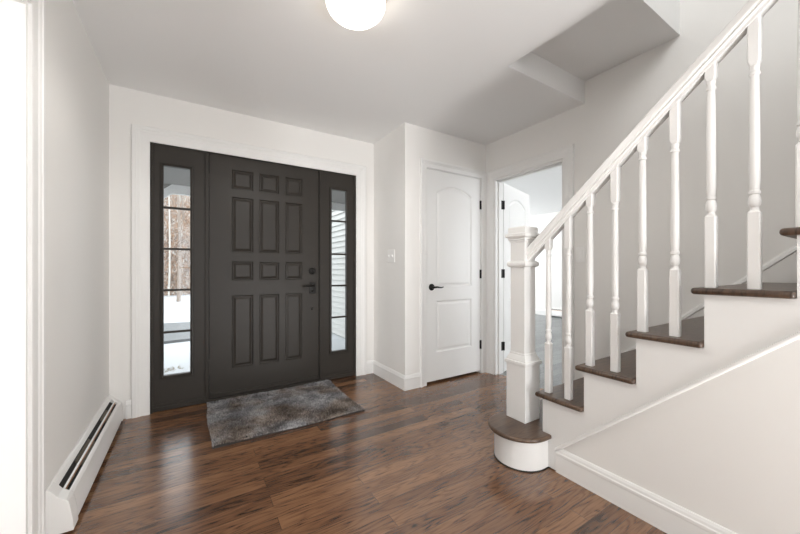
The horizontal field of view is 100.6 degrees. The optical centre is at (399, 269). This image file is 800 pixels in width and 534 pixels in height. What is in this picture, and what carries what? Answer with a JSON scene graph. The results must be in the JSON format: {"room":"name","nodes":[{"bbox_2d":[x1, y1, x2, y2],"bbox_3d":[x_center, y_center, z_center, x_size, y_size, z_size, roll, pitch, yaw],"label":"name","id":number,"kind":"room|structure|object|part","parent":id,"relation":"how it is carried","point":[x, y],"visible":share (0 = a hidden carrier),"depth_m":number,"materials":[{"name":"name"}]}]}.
{"room":"entrance hall","nodes":[
{"label":"entrance hall","id":0,"kind":"room"},
{"bbox_2d":[26,0,108,488],"bbox_3d":[-0.469,-0.120,-0.325,0.140,2.440,6.350,0,0,-32],"label":"wall","id":1,"kind":"structure","parent":0,"point":[77,85],"depth_m":1.68,"materials":[{"name":"white paint"}]},
{"bbox_2d":[0,0,45,533],"bbox_3d":[-0.962,0.020,0.480,0.162,2.159,1.822,0,0,-32],"label":"door frame","id":2,"kind":"structure","parent":1,"relation":"attached to","point":[13,13],"depth_m":1.18,"materials":[{"name":"white paint"}]},
{"bbox_2d":[46,394,123,533],"bbox_3d":[-1.725,0.992,1.883,0.084,0.193,1.225,0,0,-32],"label":"baseboard heater","id":3,"kind":"object","parent":1,"relation":"attached to","point":[66,494],"visible":0.99,"depth_m":1.59,"materials":[{"name":"white metal"}]},
{"bbox_3d":[-1.758,0.992,1.877,0.022,0.193,1.109,0,0,-32],"label":"panel","id":4,"kind":"part","parent":3,"relation":"part of","materials":[{"name":"white metal"}]},
{"bbox_3d":[-1.709,1.010,1.908,0.030,0.120,1.109,0,0,-32],"label":"panel","id":5,"kind":"part","parent":3,"relation":"part of","materials":[{"name":"white metal"}]},
{"bbox_2d":[109,84,373,418],"bbox_3d":[-2.314,-0.120,2.372,7.010,2.440,0.180,0,0,-32],"label":"wall","id":6,"kind":"structure","parent":0,"point":[127,106],"depth_m":2.54,"materials":[{"name":"white paint"}]},
{"bbox_2d":[126,400,130,418],"bbox_3d":[-2.004,1.033,2.452,0.031,0.134,0.016,0,0,-32],"label":"baseboard","id":7,"kind":"structure","parent":6,"relation":"attached to","point":[128,402],"depth_m":2.45,"materials":[{"name":"white paint"}]},
{"bbox_2d":[153,144,204,411],"bbox_3d":[-1.759,0.064,2.653,0.344,2.060,0.058,0,0,-32],"label":"window","id":8,"kind":"structure","parent":6,"relation":"in","point":[183,389],"depth_m":2.64,"materials":[{"name":"grey paint"}]},
{"bbox_3d":[-1.747,1.068,2.634,0.344,0.052,0.012,0,0,-32],"label":"rail","id":9,"kind":"part","parent":8,"relation":"part of","materials":[{"name":"grey paint"}]},
{"bbox_2d":[131,123,365,417],"bbox_3d":[-1.218,0.010,3.043,1.927,2.179,0.192,0,0,-32],"label":"door frame","id":10,"kind":"structure","parent":6,"relation":"attached to","point":[141,136],"depth_m":2.65,"materials":[{"name":"white paint"}]},
{"bbox_2d":[164,167,344,210],"bbox_3d":[-1.878,-1.035,3.884,4.160,0.570,1.905,0,0,-32],"label":"porch roof","id":11,"kind":"structure","parent":6,"relation":"attached to","point":[176,181],"depth_m":4.28,"materials":[{"name":"grey"}]},
{"bbox_2d":[209,153,318,397],"bbox_3d":[-1.193,0.051,2.984,0.950,2.030,0.105,0,0,-32],"label":"door","id":12,"kind":"structure","parent":6,"relation":"in","point":[264,216],"depth_m":2.97,"materials":[{"name":"grey paint"}]},
{"bbox_3d":[-0.844,0.177,3.207,0.064,0.110,0.008,0,0,-32],"label":"handle","id":13,"kind":"part","parent":12,"relation":"part of","materials":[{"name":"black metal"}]},
{"bbox_2d":[322,171,353,380],"bbox_3d":[-0.630,0.064,3.364,0.338,2.060,0.058,0,0,-32],"label":"window","id":14,"kind":"structure","parent":6,"relation":"in","point":[336,363],"depth_m":3.34,"materials":[{"name":"grey paint"}]},
{"bbox_3d":[-0.618,1.068,3.345,0.338,0.052,0.012,0,0,-32],"label":"rail","id":15,"kind":"part","parent":14,"relation":"part of","materials":[{"name":"grey paint"}]},
{"bbox_2d":[61,314,666,533],"bbox_3d":[0.241,1.160,2.574,11.550,0.120,10.500,0,0,-32],"label":"floor","id":16,"kind":"structure","parent":0,"point":[422,460],"depth_m":1.75,"materials":[{"name":"brown wood"}]},
{"bbox_2d":[206,380,364,448],"bbox_3d":[-0.927,1.084,2.643,1.064,0.032,0.832,0,0,-32],"label":"door mat","id":17,"kind":"object","parent":16,"relation":"on","point":[240,418],"visible":1,"depth_m":2.55,"materials":[{"name":"grey fabric"}]},
{"bbox_2d":[488,227,799,472],"bbox_3d":[1.743,-0.264,1.116,1.240,2.727,2.866,0,0,-32],"label":"staircase","id":18,"kind":"structure","parent":16,"relation":"on","point":[735,325],"depth_m":1.46,"materials":[{"name":"white paint"}]},
{"bbox_2d":[504,0,799,423],"bbox_3d":[1.126,-0.257,1.448,0.154,2.324,1.549,0,0,-32],"label":"stair railing","id":19,"kind":"object","parent":18,"relation":"on","point":[523,363],"visible":1,"depth_m":1.49,"materials":[{"name":"white paint"}]},
{"bbox_3d":[0.754,0.155,2.038,0.102,0.710,0.102,0,0,-32],"label":"newel post","id":20,"kind":"part","parent":19,"relation":"part of","materials":[{"name":"white paint"}]},
{"bbox_3d":[1.157,-0.731,1.394,0.063,1.375,1.424,0,0,-32],"label":"handrail","id":21,"kind":"part","parent":19,"relation":"part of","materials":[{"name":"white paint"}]},
{"bbox_3d":[1.171,0.429,1.286,0.012,1.126,1.228,0,0,-32],"label":"stringer moulding","id":22,"kind":"part","parent":18,"relation":"part of","materials":[{"name":"white paint"}]},
{"bbox_2d":[72,0,679,144],"bbox_3d":[-0.674,-1.595,-0.347,6.890,0.510,6.530,0,0,-32],"label":"ceiling","id":23,"kind":"structure","parent":0,"point":[485,72],"depth_m":2.13,"materials":[{"name":"white paint"}]},
{"bbox_2d":[326,0,385,29],"bbox_3d":[-0.214,-1.280,1.608,0.297,0.119,0.297,0,0,-32],"label":"ceiling light","id":24,"kind":"object","parent":23,"relation":"attached to","point":[351,14],"visible":1,"depth_m":1.59,"materials":[{"name":"white glass"}]},
{"bbox_2d":[374,127,398,371],"bbox_3d":[-0.101,-0.120,3.360,0.110,2.440,0.505,0,0,-32],"label":"wall","id":25,"kind":"structure","parent":0,"point":[386,150],"depth_m":3.31,"materials":[{"name":"white paint"}]},
{"bbox_2d":[388,250,394,262],"bbox_3d":[-0.092,-0.130,3.227,0.018,0.124,0.130,0,0,-32],"label":"light switch","id":26,"kind":"object","parent":25,"relation":"attached to","point":[391,253],"visible":1,"depth_m":3.22,"materials":[{"name":"white plastic"}]},
{"bbox_2d":[366,360,420,390],"bbox_3d":[-0.084,1.033,3.297,0.180,0.134,0.658,0,0,-39],"label":"baseboard","id":27,"kind":"structure","parent":25,"relation":"attached to","point":[412,381],"depth_m":3.15,"materials":[{"name":"white paint"}]},
{"bbox_2d":[399,123,485,374],"bbox_3d":[0.457,-0.120,3.348,1.040,2.440,0.110,0,0,-32],"label":"wall","id":28,"kind":"structure","parent":0,"point":[415,142],"depth_m":3.09,"materials":[{"name":"white paint"}]},
{"bbox_2d":[427,169,481,381],"bbox_3d":[0.564,0.057,3.341,0.726,2.038,0.098,0,0,-32],"label":"door","id":29,"kind":"structure","parent":28,"relation":"in","point":[454,344],"depth_m":3.34,"materials":[{"name":"white paint"}]},
{"bbox_3d":[0.317,0.170,3.172,0.066,0.066,0.050,0,0,-32],"label":"handle","id":30,"kind":"part","parent":29,"relation":"part of","materials":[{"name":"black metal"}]},
{"bbox_2d":[503,166,561,215],"bbox_3d":[2.621,-1.390,5.372,4.540,0.100,8.300,0,0,-32],"label":"ceiling","id":31,"kind":"structure","parent":0,"point":[544,188],"depth_m":5.56,"materials":[{"name":"white paint"}]},
{"bbox_2d":[529,211,561,316],"bbox_3d":[2.574,-0.120,5.343,4.650,2.440,8.500,0,0,-32],"label":"wall","id":32,"kind":"structure","parent":0,"point":[541,221],"depth_m":7.92,"materials":[{"name":"white paint"}]},
{"bbox_2d":[535,309,544,314],"bbox_3d":[2.874,1.033,8.935,0.016,0.134,2.340,0,0,-32],"label":"baseboard","id":33,"kind":"structure","parent":32,"relation":"attached to","point":[537,311],"depth_m":8.07,"materials":[{"name":"white paint"}]},
{"bbox_2d":[545,307,561,316],"bbox_3d":[4.179,0.992,6.796,0.084,0.193,2.650,0,0,-32],"label":"baseboard heater","id":34,"kind":"object","parent":32,"relation":"attached to","point":[555,311],"visible":0.02,"depth_m":7.67,"materials":[{"name":"white metal"}]},
{"bbox_3d":[4.149,1.010,6.792,0.030,0.120,2.534,0,0,-32],"label":"panel","id":35,"kind":"part","parent":34,"relation":"part of","materials":[{"name":"white metal"}]},
{"bbox_2d":[486,0,797,379],"bbox_3d":[2.341,-1.450,1.444,0.120,5.100,6.350,0,0,-32],"label":"wall","id":36,"kind":"structure","parent":0,"point":[617,98],"depth_m":2.15,"materials":[{"name":"white paint"}]},
{"bbox_2d":[420,144,573,386],"bbox_3d":[0.840,0.029,3.007,0.995,2.143,1.075,0,0,-32],"label":"door frame","id":37,"kind":"structure","parent":36,"relation":"attached to","point":[566,153],"depth_m":3.45,"materials":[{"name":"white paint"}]},
{"bbox_2d":[503,183,528,371],"bbox_3d":[1.359,0.084,3.799,0.103,2.008,0.768,0,0,41],"label":"door","id":38,"kind":"structure","parent":36,"relation":"in","point":[515,201],"depth_m":3.62,"materials":[{"name":"white paint"}]},
{"bbox_2d":[563,338,799,533],"bbox_3d":[2.041,-0.120,0.031,0.102,2.440,4.277,0,0,-32],"label":"wall","id":39,"kind":"structure","parent":0,"point":[725,449],"depth_m":1.24,"materials":[{"name":"white paint"}]},
{"bbox_2d":[556,449,736,533],"bbox_3d":[1.991,1.033,-0.002,0.016,0.134,4.276,0,0,-32],"label":"baseboard","id":40,"kind":"structure","parent":39,"relation":"attached to","point":[661,513],"depth_m":1.48,"materials":[{"name":"white paint"}]},
{"label":"outside","id":41,"kind":"structure","parent":0,"visible":0},
{"bbox_2d":[164,322,189,343],"bbox_3d":[-4.875,1.446,7.744,40.000,0.208,3.099,0,0,-32],"label":"driveway","id":42,"kind":"structure","parent":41,"point":[181,336],"depth_m":7.04,"materials":[{"name":"white snow"}]},
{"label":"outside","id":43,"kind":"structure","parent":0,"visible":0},
{"bbox_2d":[164,293,344,374],"bbox_3d":[-17.718,1.131,26.269,50.000,0.678,56.660,0,0,-32],"label":"snow ground","id":44,"kind":"structure","parent":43,"point":[177,354],"depth_m":6.26,"materials":[{"name":"white snow"}]},
{"bbox_2d":[168,196,170,296],"bbox_3d":[-10.922,-4.304,16.045,5.228,11.340,5.566,0,0,-29],"label":"bare tree","id":45,"kind":"object","parent":44,"relation":"on","point":[168,196],"visible":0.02,"depth_m":16.02,"materials":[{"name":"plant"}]},
{"bbox_2d":[164,366,182,372],"bbox_3d":[-3.198,1.368,4.568,0.634,0.050,0.264,0,0,-44],"label":"dry grass","id":46,"kind":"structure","parent":44,"relation":"on","point":[168,369],"depth_m":4.59,"materials":[{"name":"beige plant"}]},
{"bbox_2d":[164,194,189,295],"bbox_3d":[-19.263,-5.138,26.886,24.531,12.944,26.169,0,0,-32],"label":"trees","id":47,"kind":"object","parent":44,"relation":"on","point":[185,226],"visible":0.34,"depth_m":17.00,"materials":[{"name":"brown plant"}]},
{"bbox_2d":[176,195,181,301],"bbox_3d":[-9.368,-3.599,13.552,3.458,10.044,3.827,0,0,22],"label":"bare tree","id":48,"kind":"object","parent":44,"relation":"on","point":[178,299],"visible":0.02,"depth_m":14.16,"materials":[{"name":"brown plant"}]},
{"bbox_2d":[181,195,187,262],"bbox_3d":[-12.555,-4.152,17.962,4.811,10.922,4.992,0,0,11],"label":"bare tree","id":49,"kind":"object","parent":44,"relation":"on","point":[181,195],"visible":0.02,"depth_m":18.36,"materials":[{"name":"brown plant"}]},
{"bbox_2d":[332,210,344,337],"bbox_3d":[-0.687,-0.343,6.043,0.115,3.725,4.280,0,0,-32],"label":"house wing","id":50,"kind":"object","parent":44,"relation":"on","point":[338,228],"visible":0.02,"depth_m":6.94,"materials":[{"name":"grey"}]}
]}

